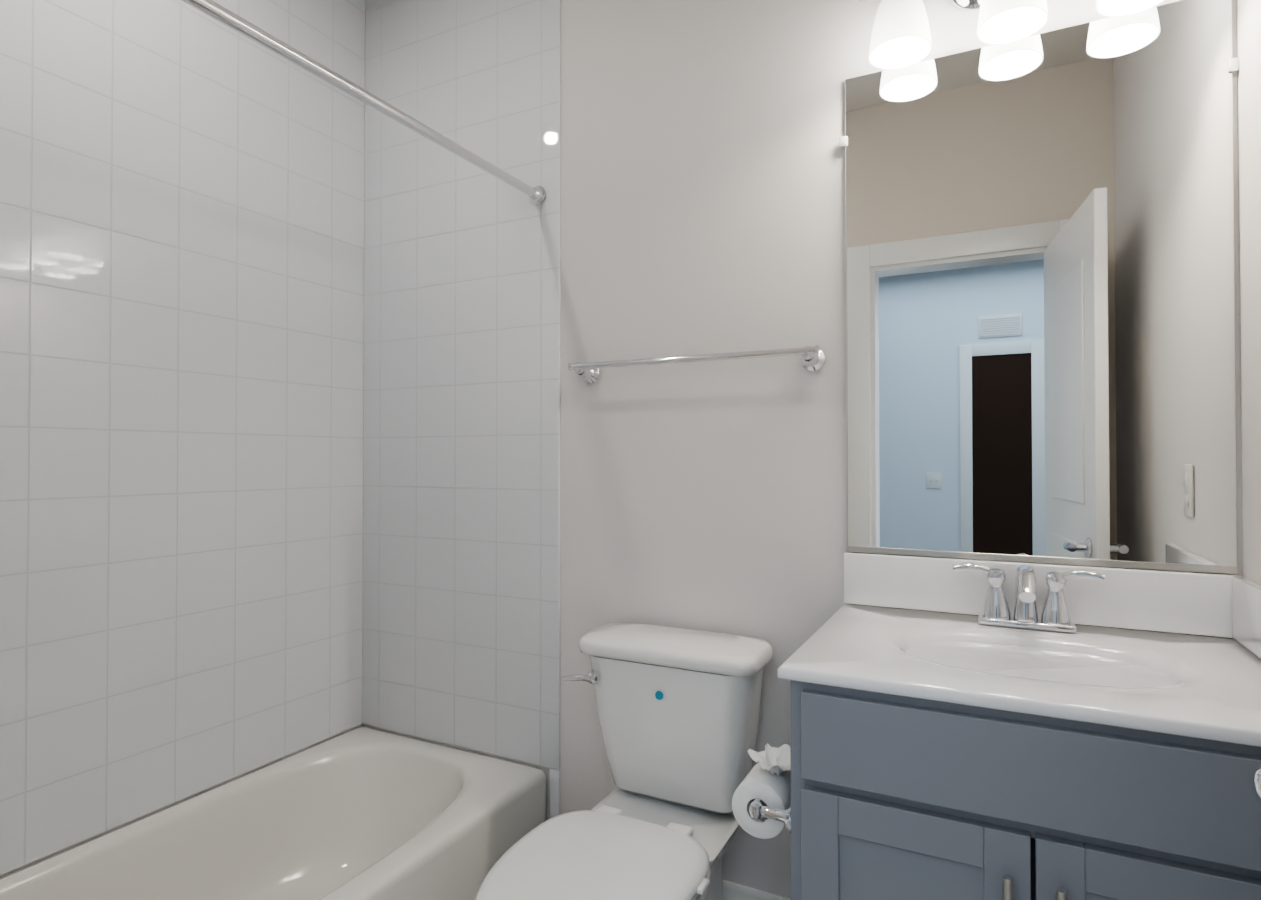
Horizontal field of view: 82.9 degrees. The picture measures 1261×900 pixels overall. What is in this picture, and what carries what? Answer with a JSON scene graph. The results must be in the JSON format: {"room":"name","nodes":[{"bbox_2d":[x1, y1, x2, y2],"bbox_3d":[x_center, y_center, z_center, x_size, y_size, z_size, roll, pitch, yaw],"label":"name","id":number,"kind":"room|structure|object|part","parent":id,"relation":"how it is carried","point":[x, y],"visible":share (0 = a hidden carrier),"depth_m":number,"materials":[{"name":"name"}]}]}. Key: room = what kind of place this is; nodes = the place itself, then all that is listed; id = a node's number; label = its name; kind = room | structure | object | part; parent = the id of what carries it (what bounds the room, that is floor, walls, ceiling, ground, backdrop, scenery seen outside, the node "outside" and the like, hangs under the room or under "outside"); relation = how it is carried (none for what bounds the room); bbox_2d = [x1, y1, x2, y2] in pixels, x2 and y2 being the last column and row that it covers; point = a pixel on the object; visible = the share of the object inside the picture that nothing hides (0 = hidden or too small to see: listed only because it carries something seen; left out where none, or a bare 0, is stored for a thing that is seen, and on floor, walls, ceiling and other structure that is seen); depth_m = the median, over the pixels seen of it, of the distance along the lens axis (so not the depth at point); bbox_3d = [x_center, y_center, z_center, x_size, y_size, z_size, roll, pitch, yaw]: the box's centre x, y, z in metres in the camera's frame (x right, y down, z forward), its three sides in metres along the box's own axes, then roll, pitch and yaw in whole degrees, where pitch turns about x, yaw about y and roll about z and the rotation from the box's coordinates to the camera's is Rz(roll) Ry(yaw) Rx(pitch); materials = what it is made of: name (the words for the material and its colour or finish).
{"room":"bathroom","nodes":[
{"label":"bathroom","id":0,"kind":"room"},
{"bbox_2d":[0,0,364,878],"bbox_3d":[-1.278,-0.132,1.675,0.128,2.750,1.790,0,-1,27],"label":"wall","id":1,"kind":"structure","parent":0,"point":[182,400],"depth_m":1.79,"materials":[{"name":"white tile"}]},
{"bbox_2d":[362,0,1242,898],"bbox_3d":[0.150,-0.129,1.878,2.247,2.750,0.128,0,-1,27],"label":"wall","id":2,"kind":"structure","parent":0,"point":[534,508],"depth_m":1.94,"materials":[{"name":"white paint"}]},
{"bbox_2d":[568,345,824,383],"bbox_3d":[0.142,-0.210,1.775,0.660,0.057,0.077,0,-1,27],"label":"towel rail","id":3,"kind":"object","parent":2,"relation":"attached to","point":[813,359],"visible":1,"depth_m":1.72,"materials":[{"name":"silver metal"}]},
{"bbox_2d":[722,880,790,899],"bbox_3d":[0.151,1.152,1.792,0.781,0.185,0.014,0,-1,27],"label":"baseboard","id":4,"kind":"structure","parent":2,"relation":"attached to","point":[733,891],"depth_m":1.73,"materials":[{"name":"white"}]},
{"bbox_2d":[858,0,1163,69],"bbox_3d":[0.758,-0.949,1.428,0.598,0.219,0.149,0,-1,27],"label":"wall sconce","id":5,"kind":"object","parent":2,"relation":"attached to","point":[901,36],"visible":1,"depth_m":1.46,"materials":[{"name":"white glass"}]},
{"bbox_2d":[839,0,1238,574],"bbox_3d":[0.801,-0.312,1.476,0.718,1.084,0.010,0,-1,27],"label":"mirror","id":6,"kind":"object","parent":2,"relation":"attached to","point":[1040,307],"visible":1,"depth_m":1.45,"materials":[{"name":"clear glass"}]},
{"bbox_2d":[1237,0,1260,584],"bbox_3d":[0.819,-0.144,0.603,0.134,2.750,1.790,0,-1,27],"label":"wall","id":7,"kind":"structure","parent":0,"point":[1249,71],"depth_m":1.26,"materials":[{"name":"white paint"}]},
{"bbox_3d":[-0.228,1.267,1.122,2.487,0.060,1.790,0,-1,27],"label":"floor","id":8,"kind":"structure","parent":0,"visible":0},
{"bbox_2d":[0,727,545,899],"bbox_3d":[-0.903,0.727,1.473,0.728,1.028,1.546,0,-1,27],"label":"bathtub","id":9,"kind":"object","parent":8,"relation":"on","point":[363,813],"visible":0.98,"depth_m":1.88,"materials":[{"name":"white ceramic"}]},
{"bbox_2d":[475,623,772,899],"bbox_3d":[-0.035,0.843,1.452,0.474,0.797,0.747,0,-1,27],"label":"toilet","id":10,"kind":"object","parent":8,"relation":"on","point":[678,710],"visible":0.98,"depth_m":1.59,"materials":[{"name":"white ceramic"}]},
{"bbox_3d":[-0.120,0.541,1.704,0.096,0.036,0.034,0,-1,27],"label":"lever","id":11,"kind":"part","parent":10,"relation":"part of","materials":[{"name":"silver metal"}]},
{"bbox_3d":[-0.083,0.812,1.331,0.388,0.046,0.486,0,-1,27],"label":"seat","id":12,"kind":"part","parent":10,"relation":"part of","materials":[{"name":"white plastic"}]},
{"bbox_3d":[0.102,0.469,1.697,0.448,0.044,0.194,0,-1,27],"label":"tank lid","id":13,"kind":"part","parent":10,"relation":"part of","materials":[{"name":"white ceramic"}]},
{"bbox_3d":[0.104,0.662,1.698,0.416,0.340,0.175,0,-1,27],"label":"tank","id":14,"kind":"part","parent":10,"relation":"part of","materials":[{"name":"white ceramic"}]},
{"bbox_3d":[-0.043,1.039,1.407,0.372,0.403,0.639,0,-1,27],"label":"bowl","id":15,"kind":"part","parent":10,"relation":"part of","materials":[{"name":"white ceramic"}]},
{"bbox_2d":[732,552,1260,899],"bbox_3d":[0.624,0.729,1.225,0.813,1.018,0.598,0,-1,27],"label":"bathroom vanity","id":16,"kind":"object","parent":8,"relation":"on","point":[966,729],"visible":1,"depth_m":1.05,"materials":[{"name":"grey"}]},
{"bbox_2d":[952,563,1104,632],"bbox_3d":[0.755,0.283,1.362,0.260,0.123,0.133,0,-1,27],"label":"faucet","id":17,"kind":"object","parent":16,"relation":"on","point":[995,617],"depth_m":1.37,"materials":[{"name":"silver metal"}]},
{"bbox_3d":[-0.999,-0.144,0.599,1.365,2.750,0.128,0,-1,27],"label":"wall","id":18,"kind":"structure","parent":0,"visible":0},
{"bbox_2d":[181,0,545,204],"bbox_3d":[-0.611,-0.727,1.341,0.054,0.054,1.533,0,-1,27],"label":"rail","id":19,"kind":"object","parent":18,"relation":"attached to","point":[256,34],"visible":1,"depth_m":1.42,"materials":[{"name":"silver metal"}]},
{"bbox_3d":[0.433,0.208,0.331,0.043,2.016,0.683,0,-1,35],"label":"door leaf","id":20,"kind":"structure","parent":18,"relation":"in","visible":0},
{"bbox_2d":[1253,769,1260,806],"bbox_3d":[0.578,0.280,0.536,0.165,0.064,0.103,0,-1,35],"label":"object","id":21,"kind":"structure","parent":20,"relation":"attached to","point":[1257,784],"depth_m":0.58,"materials":[{"name":"silver metal"}]}
]}

